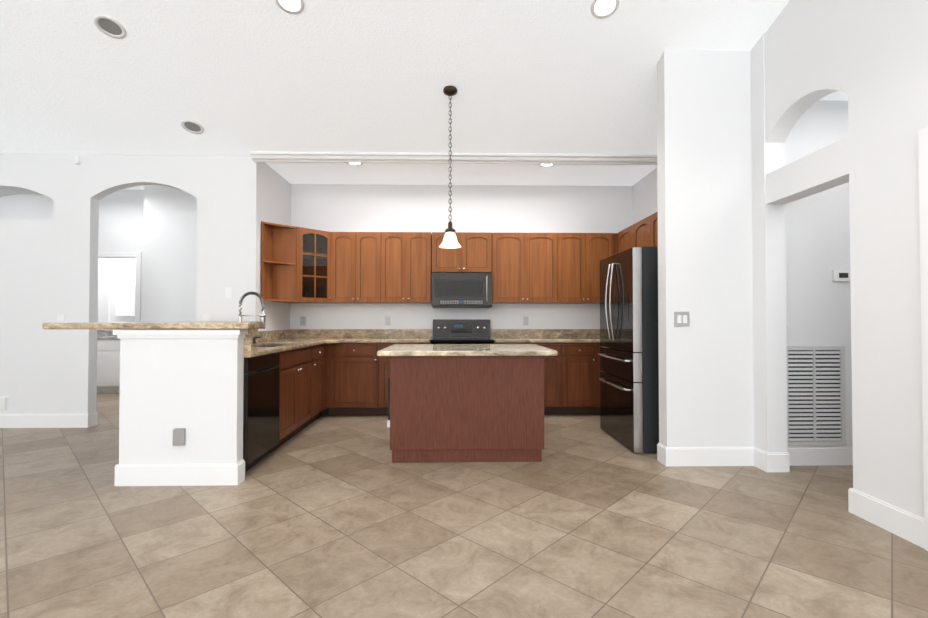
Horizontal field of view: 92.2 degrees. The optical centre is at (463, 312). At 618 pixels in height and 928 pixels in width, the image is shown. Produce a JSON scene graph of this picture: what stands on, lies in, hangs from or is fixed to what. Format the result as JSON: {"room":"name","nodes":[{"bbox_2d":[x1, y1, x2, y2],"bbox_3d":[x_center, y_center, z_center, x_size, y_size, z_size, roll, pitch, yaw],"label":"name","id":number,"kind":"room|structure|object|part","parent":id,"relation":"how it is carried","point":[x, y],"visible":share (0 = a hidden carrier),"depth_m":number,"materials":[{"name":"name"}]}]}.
{"room":"kitchen","nodes":[
{"label":"kitchen","id":0,"kind":"room"},
{"bbox_2d":[97,258,135,329],"bbox_3d":[-5.271,-0.200,7.671,2.600,2.970,0.120,0,-1,-1],"label":"wall","id":1,"kind":"structure","parent":0,"point":[119,271],"depth_m":7.59,"materials":[{"name":"white paint"}]},
{"bbox_2d":[97,279,110,321],"bbox_3d":[-6.219,-0.166,7.581,0.400,0.800,0.019,0,-1,-1],"label":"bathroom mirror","id":2,"kind":"object","parent":1,"relation":"attached to","point":[103,315],"visible":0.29,"depth_m":7.58,"materials":[{"name":"white mirror"}]},
{"bbox_2d":[116,286,134,315],"bbox_3d":[-5.688,-0.192,7.527,0.260,0.510,0.149,0,-1,-1],"label":"window","id":3,"kind":"structure","parent":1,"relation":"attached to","point":[125,300],"depth_m":7.45,"materials":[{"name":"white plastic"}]},
{"bbox_2d":[98,189,143,321],"bbox_3d":[-5.329,-0.223,6.130,2.420,2.970,0.300,0,-1,-1],"label":"wall","id":4,"kind":"structure","parent":0,"point":[121,220],"depth_m":6.19,"materials":[{"name":"white paint"}]},
{"bbox_2d":[98,252,141,321],"bbox_3d":[-4.929,0.212,6.154,0.920,2.100,0.014,0,-1,-1],"label":"door frame","id":5,"kind":"structure","parent":4,"relation":"attached to","point":[137,255],"depth_m":6.17,"materials":[{"name":"white wood"}]},
{"bbox_2d":[0,154,260,413],"bbox_3d":[-4.401,-0.239,5.012,4.230,2.970,0.335,0,-1,-1],"label":"wall","id":6,"kind":"structure","parent":0,"point":[49,218],"depth_m":4.86,"materials":[{"name":"white paint"}]},
{"bbox_2d":[0,397,7,408],"bbox_3d":[-4.962,0.975,4.799,0.090,0.130,0.030,0,-1,-1],"label":"outlet","id":7,"kind":"object","parent":6,"relation":"attached to","point":[3,402],"visible":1,"depth_m":4.79,"materials":[{"name":"white plastic"}]},
{"bbox_2d":[0,413,91,427],"bbox_3d":[-5.269,1.169,4.797,2.427,0.147,0.017,0,-1,-1],"label":"baseboard","id":8,"kind":"structure","parent":6,"relation":"attached to","point":[6,420],"depth_m":4.81,"materials":[{"name":"white"}]},
{"bbox_2d":[57,315,64,322],"bbox_3d":[-4.367,0.083,4.835,0.075,0.120,0.009,0,-1,-1],"label":"light switch","id":9,"kind":"object","parent":6,"relation":"attached to","point":[60,318],"visible":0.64,"depth_m":4.83,"materials":[{"name":"white plastic"}]},
{"bbox_2d":[74,156,80,163],"bbox_3d":[-4.202,-1.657,4.854,0.050,0.085,0.030,0,-1,-1],"label":"sensor","id":10,"kind":"object","parent":6,"relation":"attached to","point":[77,159],"visible":0.93,"depth_m":4.84,"materials":[{"name":"white plastic"}]},
{"bbox_2d":[92,411,97,425],"bbox_3d":[-5.286,1.171,4.929,2.457,0.147,0.017,0,-1,-1],"label":"baseboard","id":11,"kind":"structure","parent":6,"relation":"attached to","point":[94,414],"depth_m":4.91,"materials":[{"name":"white wood"}]},
{"bbox_2d":[203,315,209,320],"bbox_3d":[-2.812,0.083,4.867,0.075,0.120,0.009,0,-1,-1],"label":"light switch","id":12,"kind":"object","parent":6,"relation":"attached to","point":[206,317],"visible":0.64,"depth_m":4.87,"materials":[{"name":"white plastic"}]},
{"bbox_2d":[225,287,232,297],"bbox_3d":[-2.568,-0.215,4.877,0.075,0.120,0.009,0,-1,-1],"label":"light switch","id":13,"kind":"object","parent":6,"relation":"attached to","point":[228,292],"visible":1,"depth_m":4.88,"materials":[{"name":"white plastic"}]},
{"bbox_2d":[250,151,656,164],"bbox_3d":[-0.007,-1.695,4.912,4.610,0.088,0.090,0,-1,-1],"label":"ceiling beam","id":14,"kind":"structure","parent":6,"relation":"attached to","point":[444,158],"depth_m":4.89,"materials":[{"name":"white paint"}]},
{"bbox_2d":[147,329,243,463],"bbox_3d":[-1.917,0.671,3.209,0.611,1.095,0.096,0,-1,-1],"label":"wall","id":15,"kind":"structure","parent":0,"point":[193,387],"depth_m":3.16,"materials":[{"name":"white paint"}]},
{"bbox_2d":[173,428,185,445],"bbox_3d":[-2.007,0.878,3.140,0.075,0.120,0.030,0,-1,-1],"label":"outlet","id":16,"kind":"object","parent":15,"relation":"attached to","point":[178,436],"visible":0.96,"depth_m":3.12,"materials":[{"name":"grey plastic"}]},
{"bbox_2d":[116,459,243,485],"bbox_3d":[-2.011,1.145,3.156,0.832,0.147,0.042,0,-1,-1],"label":"baseboard","id":17,"kind":"structure","parent":15,"relation":"attached to","point":[126,474],"depth_m":3.14,"materials":[{"name":"white wood"}]},
{"bbox_2d":[117,329,243,337],"bbox_3d":[-2.006,0.153,3.152,0.851,0.060,0.030,0,-1,-1],"label":"trim","id":18,"kind":"structure","parent":15,"relation":"attached to","point":[128,333],"depth_m":3.14,"materials":[{"name":"white wood"}]},
{"bbox_2d":[244,329,254,351],"bbox_3d":[-1.890,0.208,3.280,0.653,0.172,0.028,0,-1,-1],"label":"backsplash","id":19,"kind":"structure","parent":15,"relation":"attached to","point":[248,341],"depth_m":3.27,"materials":[{"name":"beige stone"}]},
{"bbox_2d":[119,162,290,463],"bbox_3d":[-2.368,-0.246,4.543,0.185,2.970,2.756,0,-1,-1],"label":"wall","id":20,"kind":"structure","parent":0,"point":[275,190],"depth_m":3.16,"materials":[{"name":"white paint"}]},
{"bbox_2d":[42,321,265,328],"bbox_3d":[-2.244,0.108,3.997,1.420,0.046,1.768,0,-1,-1],"label":"countertop","id":21,"kind":"structure","parent":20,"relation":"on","point":[182,325],"depth_m":3.12,"materials":[{"name":"beige stone"}]},
{"bbox_2d":[255,329,291,341],"bbox_3d":[-2.260,0.227,4.587,0.028,0.172,2.656,0,-1,-1],"label":"backsplash","id":22,"kind":"structure","parent":20,"relation":"attached to","point":[273,334],"depth_m":5.29,"materials":[{"name":"beige stone"}]},
{"bbox_2d":[143,184,631,337],"bbox_3d":[-0.910,-0.225,6.012,6.650,2.970,0.120,0,-1,-1],"label":"wall","id":23,"kind":"structure","parent":0,"point":[170,255],"depth_m":5.96,"materials":[{"name":"white paint"}]},
{"bbox_2d":[300,316,305,325],"bbox_3d":[-2.134,0.114,5.916,0.075,0.120,0.010,0,-1,-1],"label":"electrical outlet","id":24,"kind":"object","parent":23,"relation":"attached to","point":[302,320],"visible":1,"depth_m":5.91,"materials":[{"name":"grey plastic"}]},
{"bbox_2d":[297,227,332,299],"bbox_3d":[-1.830,-0.597,5.473,0.316,0.836,0.316,0,-1,-1],"label":"upper cabinet","id":25,"kind":"object","parent":23,"relation":"attached to","point":[302,265],"depth_m":5.56,"materials":[{"name":"brown wood"}]},
{"bbox_2d":[325,232,360,302],"bbox_3d":[-1.517,-0.568,5.765,0.420,0.892,0.353,0,-1,-1],"label":"upper cabinet","id":26,"kind":"object","parent":23,"relation":"attached to","point":[346,288],"depth_m":5.62,"materials":[{"name":"brown wood"}]},
{"bbox_2d":[292,329,431,337],"bbox_3d":[-1.346,0.278,5.917,1.851,0.109,0.031,0,-1,-1],"label":"backsplash","id":27,"kind":"structure","parent":23,"relation":"attached to","point":[339,333],"depth_m":5.90,"materials":[{"name":"beige stone"}]},
{"bbox_2d":[361,232,384,302],"bbox_3d":[-1.207,-0.568,5.785,0.428,0.892,0.327,0,-1,-1],"label":"upper cabinet","id":28,"kind":"object","parent":23,"relation":"attached to","point":[372,243],"depth_m":5.63,"materials":[{"name":"brown wood"}]},
{"bbox_2d":[385,316,390,325],"bbox_3d":[-1.014,0.114,5.939,0.075,0.120,0.010,0,-1,-1],"label":"electrical outlet","id":29,"kind":"object","parent":23,"relation":"attached to","point":[387,320],"visible":1,"depth_m":5.94,"materials":[{"name":"grey plastic"}]},
{"bbox_2d":[385,232,412,302],"bbox_3d":[-0.893,-0.567,5.791,0.429,0.892,0.327,0,-1,-1],"label":"upper cabinet","id":30,"kind":"object","parent":23,"relation":"attached to","point":[398,245],"depth_m":5.63,"materials":[{"name":"brown wood"}]},
{"bbox_2d":[413,232,436,302],"bbox_3d":[-0.573,-0.567,5.798,0.438,0.892,0.327,0,-1,-1],"label":"upper cabinet","id":31,"kind":"object","parent":23,"relation":"attached to","point":[424,243],"depth_m":5.64,"materials":[{"name":"brown wood"}]},
{"bbox_2d":[437,232,468,272],"bbox_3d":[-0.193,-0.761,5.808,0.437,0.504,0.327,0,-1,-1],"label":"upper cabinet","id":32,"kind":"object","parent":23,"relation":"attached to","point":[456,260],"depth_m":5.65,"materials":[{"name":"brown wood"}]},
{"bbox_2d":[432,273,491,307],"bbox_3d":[-0.030,-0.278,5.747,0.756,0.432,0.440,0,-1,-1],"label":"microwave","id":33,"kind":"object","parent":32,"relation":"attached to","point":[461,290],"visible":1,"depth_m":5.57,"materials":[{"name":"black plastic"}]},
{"bbox_2d":[469,232,492,272],"bbox_3d":[0.130,-0.761,5.815,0.437,0.504,0.327,0,-1,-1],"label":"upper cabinet","id":34,"kind":"object","parent":23,"relation":"attached to","point":[480,243],"depth_m":5.66,"materials":[{"name":"brown wood"}]},
{"bbox_2d":[485,233,528,303],"bbox_3d":[0.559,-0.567,5.821,0.535,0.892,0.327,0,-1,-1],"label":"upper cabinet","id":35,"kind":"object","parent":23,"relation":"attached to","point":[510,274],"depth_m":5.67,"materials":[{"name":"brown wood"}]},
{"bbox_2d":[523,316,527,324],"bbox_3d":[0.826,0.115,5.977,0.075,0.120,0.010,0,-1,-1],"label":"electrical outlet","id":36,"kind":"object","parent":23,"relation":"attached to","point":[525,320],"visible":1,"depth_m":5.97,"materials":[{"name":"grey plastic"}]},
{"bbox_2d":[490,329,599,336],"bbox_3d":[1.313,0.279,5.972,1.921,0.109,0.031,0,-1,-1],"label":"backsplash","id":37,"kind":"structure","parent":23,"relation":"attached to","point":[493,332],"depth_m":5.95,"materials":[{"name":"beige stone"}]},
{"bbox_2d":[529,233,564,303],"bbox_3d":[0.976,-0.567,5.830,0.528,0.892,0.327,0,-1,-1],"label":"upper cabinet","id":38,"kind":"object","parent":23,"relation":"attached to","point":[546,250],"depth_m":5.67,"materials":[{"name":"brown wood"}]},
{"bbox_2d":[565,233,592,303],"bbox_3d":[1.362,-0.567,5.838,0.471,0.892,0.327,0,-1,-1],"label":"upper cabinet","id":39,"kind":"object","parent":23,"relation":"attached to","point":[578,246],"depth_m":5.68,"materials":[{"name":"brown wood"}]},
{"bbox_2d":[593,233,616,303],"bbox_3d":[1.726,-0.567,5.845,0.485,0.892,0.327,0,-1,-1],"label":"upper cabinet","id":40,"kind":"object","parent":23,"relation":"attached to","point":[604,244],"depth_m":5.69,"materials":[{"name":"brown wood"}]},
{"bbox_2d":[0,0,847,189],"bbox_3d":[-1.436,-2.633,0.775,10.220,1.730,14.200,0,-1,-1],"label":"ceiling","id":41,"kind":"structure","parent":0,"point":[521,76],"depth_m":3.88,"materials":[{"name":"white paint"}]},
{"bbox_2d":[93,15,125,38],"bbox_3d":[-2.681,-2.162,3.382,0.200,0.060,0.194,0,-1,-1],"label":"ceiling spotlight","id":42,"kind":"object","parent":41,"relation":"attached to","point":[109,26],"visible":1,"depth_m":3.38,"materials":[{"name":"white metal"}]},
{"bbox_2d":[181,120,203,133],"bbox_3d":[-2.703,-1.847,4.447,0.200,0.060,0.194,0,-1,-1],"label":"ceiling spotlight","id":43,"kind":"object","parent":41,"relation":"attached to","point":[191,126],"visible":1,"depth_m":4.44,"materials":[{"name":"white metal"}]},
{"bbox_2d":[275,0,304,13],"bbox_3d":[-1.246,-2.227,3.193,0.200,0.060,0.194,0,-1,-1],"label":"ceiling spotlight","id":44,"kind":"object","parent":41,"relation":"attached to","point":[293,6],"visible":1,"depth_m":3.23,"materials":[{"name":"white"}]},
{"bbox_2d":[347,163,362,165],"bbox_3d":[-1.256,-1.718,5.116,0.200,0.008,0.200,0,-1,-1],"label":"recessed light","id":45,"kind":"object","parent":41,"relation":"in","point":[356,164],"visible":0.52,"depth_m":5.17,"materials":[{"name":"white"}]},
{"bbox_2d":[439,85,460,248],"bbox_3d":[-0.123,-1.292,3.983,0.202,1.415,0.202,0,-1,-1],"label":"pendant light","id":46,"kind":"object","parent":41,"relation":"hanging from","point":[450,90],"depth_m":3.96,"materials":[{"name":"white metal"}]},
{"bbox_3d":[-0.123,-0.650,3.974,0.202,0.132,0.202,0,-1,-1],"label":"pendant light shade","id":47,"kind":"part","parent":46,"relation":"part of","materials":[{"name":"white glass"}]},
{"bbox_2d":[539,164,554,166],"bbox_3d":[0.963,-1.718,5.162,0.200,0.008,0.200,0,-1,-1],"label":"recessed light","id":48,"kind":"object","parent":41,"relation":"in","point":[545,165],"visible":0.38,"depth_m":5.21,"materials":[{"name":"white"}]},
{"bbox_2d":[591,0,618,18],"bbox_3d":[1.023,-2.226,3.240,0.200,0.060,0.194,0,-1,-1],"label":"ceiling spotlight","id":49,"kind":"object","parent":41,"relation":"attached to","point":[600,9],"visible":1,"depth_m":3.25,"materials":[{"name":"white"}]},
{"bbox_2d":[0,393,927,617],"bbox_3d":[-1.436,1.207,0.718,10.220,0.050,14.200,0,-1,-1],"label":"floor","id":50,"kind":"structure","parent":0,"point":[325,515],"depth_m":2.39,"materials":[{"name":"tile"}]},
{"bbox_2d":[97,330,119,392],"bbox_3d":[-5.313,0.784,7.283,1.920,0.989,0.616,0,-1,-1],"label":"bathroom vanity","id":51,"kind":"object","parent":50,"relation":"on","point":[108,365],"depth_m":6.99,"materials":[{"name":"white"}]},
{"bbox_3d":[-5.313,0.358,7.295,1.920,0.138,0.605,0,-1,-1],"label":"bathroom vanity top","id":52,"kind":"part","parent":51,"relation":"part of","materials":[{"name":"beige stone"}]},
{"bbox_2d":[243,353,278,471],"bbox_3d":[-1.919,0.783,3.562,0.652,0.879,0.595,0,-1,-1],"label":"dishwasher","id":53,"kind":"object","parent":50,"relation":"on","point":[261,409],"visible":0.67,"depth_m":3.49,"materials":[{"name":"black plastic"}]},
{"bbox_2d":[262,344,321,433],"bbox_3d":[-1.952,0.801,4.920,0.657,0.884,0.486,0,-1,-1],"label":"base cabinet","id":54,"kind":"object","parent":50,"relation":"on","point":[300,370],"depth_m":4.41,"materials":[{"name":"brown wood"}]},
{"bbox_2d":[244,338,332,357],"bbox_3d":[-1.929,0.333,4.592,0.690,0.038,2.651,0,-1,-1],"label":"countertop","id":55,"kind":"structure","parent":54,"relation":"on","point":[281,345],"depth_m":4.51,"materials":[{"name":"brown stone"}]},
{"bbox_2d":[238,291,265,328],"bbox_3d":[-2.057,0.053,4.323,0.274,0.514,0.058,0,-1,-1],"label":"spring faucet","id":56,"kind":"object","parent":55,"relation":"on","point":[262,315],"visible":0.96,"depth_m":4.32,"materials":[{"name":"silver metal"}]},
{"bbox_2d":[326,338,431,343],"bbox_3d":[-1.008,0.348,5.553,1.191,0.038,0.767,0,-1,-1],"label":"countertop","id":57,"kind":"structure","parent":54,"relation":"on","point":[335,340],"depth_m":5.33,"materials":[{"name":"brown stone"}]},
{"bbox_2d":[322,343,329,415],"bbox_3d":[-1.943,0.806,5.221,0.687,0.884,0.227,0,-1,-1],"label":"base cabinet","id":58,"kind":"object","parent":50,"relation":"on","point":[325,347],"depth_m":5.30,"materials":[{"name":"brown wood"}]},
{"bbox_2d":[330,343,385,415],"bbox_3d":[-1.309,0.812,5.626,0.697,0.884,0.597,0,-1,-1],"label":"base cabinet","id":59,"kind":"object","parent":50,"relation":"on","point":[342,379],"depth_m":5.34,"materials":[{"name":"brown wood"}]},
{"bbox_2d":[386,342,430,414],"bbox_3d":[-0.751,0.812,5.638,0.676,0.884,0.597,0,-1,-1],"label":"base cabinet","id":60,"kind":"object","parent":50,"relation":"on","point":[387,344],"depth_m":5.35,"materials":[{"name":"brown wood"}]},
{"bbox_2d":[430,319,493,343],"bbox_3d":[-0.027,0.671,5.599,0.760,1.164,0.707,0,-1,-1],"label":"range","id":61,"kind":"object","parent":50,"relation":"on","point":[461,331],"visible":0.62,"depth_m":5.87,"materials":[{"name":"black metal"}]},
{"bbox_2d":[390,356,543,462],"bbox_3d":[0.018,0.797,4.080,1.258,0.868,0.890,0,-1,-1],"label":"kitchen island","id":62,"kind":"object","parent":50,"relation":"on","point":[466,408],"visible":0.81,"depth_m":3.64,"materials":[{"name":"laminate"}]},
{"bbox_2d":[387,378,389,426],"bbox_3d":[-0.635,0.779,3.897,0.053,0.420,0.130,0,-1,-1],"label":"paper towel holder","id":63,"kind":"object","parent":62,"relation":"attached to","point":[388,422],"visible":0.33,"depth_m":3.84,"materials":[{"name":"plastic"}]},
{"bbox_2d":[377,344,557,355],"bbox_3d":[0.019,0.339,4.087,1.460,0.044,0.990,0,-1,-1],"label":"island countertop","id":64,"kind":"structure","parent":62,"relation":"on","point":[465,350],"depth_m":3.63,"materials":[{"name":"beige stone"}]},
{"bbox_2d":[494,342,557,414],"bbox_3d":[0.800,0.812,5.670,0.887,0.884,0.597,0,-1,-1],"label":"base cabinet","id":65,"kind":"object","parent":50,"relation":"on","point":[550,367],"depth_m":5.39,"materials":[{"name":"brown wood"}]},
{"bbox_2d":[491,337,599,342],"bbox_3d":[1.319,0.349,5.680,1.921,0.038,0.611,0,-1,-1],"label":"countertop","id":66,"kind":"structure","parent":65,"relation":"on","point":[496,339],"depth_m":5.38,"materials":[{"name":"brown stone"}]},
{"bbox_2d":[554,343,601,414],"bbox_3d":[1.404,0.812,5.649,0.577,0.884,0.664,0,-1,-1],"label":"base cabinet","id":67,"kind":"object","parent":50,"relation":"on","point":[579,370],"depth_m":5.39,"materials":[{"name":"brown wood"}]},
{"bbox_2d":[597,246,658,452],"bbox_3d":[1.837,0.331,4.327,0.905,1.806,0.886,0,-1,-1],"label":"refrigerator","id":68,"kind":"object","parent":50,"relation":"on","point":[629,386],"visible":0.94,"depth_m":3.94,"materials":[{"name":"grey metal"}]},
{"bbox_2d":[657,50,852,446],"bbox_3d":[2.616,-0.574,3.676,1.996,3.600,0.137,0,-1,-1],"label":"wall","id":69,"kind":"structure","parent":0,"point":[705,272],"depth_m":3.60,"materials":[{"name":"white paint"}]},
{"bbox_2d":[674,312,689,326],"bbox_3d":[1.746,0.054,3.574,0.120,0.120,0.009,0,-1,-1],"label":"switch","id":70,"kind":"object","parent":69,"relation":"attached to","point":[681,319],"visible":1,"depth_m":3.57,"materials":[{"name":"white plastic"}]},
{"bbox_2d":[660,444,759,468],"bbox_3d":[1.964,1.151,3.560,0.722,0.147,0.016,0,-1,-1],"label":"baseboard","id":71,"kind":"structure","parent":69,"relation":"attached to","point":[669,456],"depth_m":3.55,"materials":[{"name":"white wood"}]},
{"bbox_2d":[786,312,788,326],"bbox_3d":[2.575,0.054,3.592,0.075,0.120,0.009,0,-1,-1],"label":"light switch","id":72,"kind":"object","parent":69,"relation":"attached to","point":[787,319],"visible":0.25,"depth_m":3.59,"materials":[{"name":"white plastic"}]},
{"bbox_2d":[768,446,852,470],"bbox_3d":[2.975,1.151,3.581,0.980,0.147,0.016,0,-1,-1],"label":"baseboard","id":73,"kind":"structure","parent":69,"relation":"attached to","point":[815,455],"depth_m":3.57,"materials":[{"name":"white wood"}]},
{"bbox_2d":[787,346,845,445],"bbox_3d":[2.815,0.669,3.586,0.500,0.800,0.012,0,-1,-1],"label":"air vent","id":74,"kind":"object","parent":69,"relation":"in","point":[816,401],"visible":0.96,"depth_m":3.59,"materials":[{"name":"white metal"}]},
{"bbox_2d":[832,270,850,280],"bbox_3d":[3.045,-0.295,3.599,0.140,0.090,0.024,0,-1,-1],"label":"thermostat","id":75,"kind":"object","parent":69,"relation":"attached to","point":[840,275],"visible":0.9,"depth_m":3.59,"materials":[{"name":"white plastic"}]},
{"bbox_2d":[632,0,927,517],"bbox_3d":[2.481,-1.530,-0.061,0.160,5.400,12.200,0,-1,-1],"label":"wall","id":76,"kind":"structure","parent":0,"point":[869,58],"depth_m":2.64,"materials":[{"name":"white paint"}]},
{"bbox_2d":[617,225,632,253],"bbox_3d":[2.121,-0.573,5.409,0.327,0.892,0.601,0,-1,-1],"label":"upper cabinet","id":77,"kind":"object","parent":76,"relation":"attached to","point":[624,237],"depth_m":5.44,"materials":[{"name":"brown wood"}]},
{"bbox_2d":[633,218,644,246],"bbox_3d":[2.131,-0.797,4.912,0.327,0.460,0.515,0,-1,-1],"label":"upper cabinet","id":78,"kind":"object","parent":76,"relation":"attached to","point":[639,227],"depth_m":5.03,"materials":[{"name":"brown wood"}]},
{"bbox_2d":[645,212,657,248],"bbox_3d":[2.140,-0.803,4.482,0.327,0.460,0.572,0,-1,-1],"label":"upper cabinet","id":79,"kind":"object","parent":76,"relation":"attached to","point":[651,222],"depth_m":4.70,"materials":[{"name":"brown wood"}]},
{"bbox_2d":[848,488,924,548],"bbox_3d":[2.350,1.135,2.491,0.016,0.147,0.447,0,-1,-1],"label":"baseboard","id":80,"kind":"structure","parent":76,"relation":"attached to","point":[903,524],"depth_m":2.47,"materials":[{"name":"white wood"}]},
{"bbox_2d":[918,127,927,550],"bbox_3d":[2.360,0.129,1.848,0.022,2.140,0.870,0,-1,-1],"label":"right door edge","id":81,"kind":"object","parent":76,"relation":"attached to","point":[923,167],"visible":1,"depth_m":2.27,"materials":[{"name":"white"}]}
]}

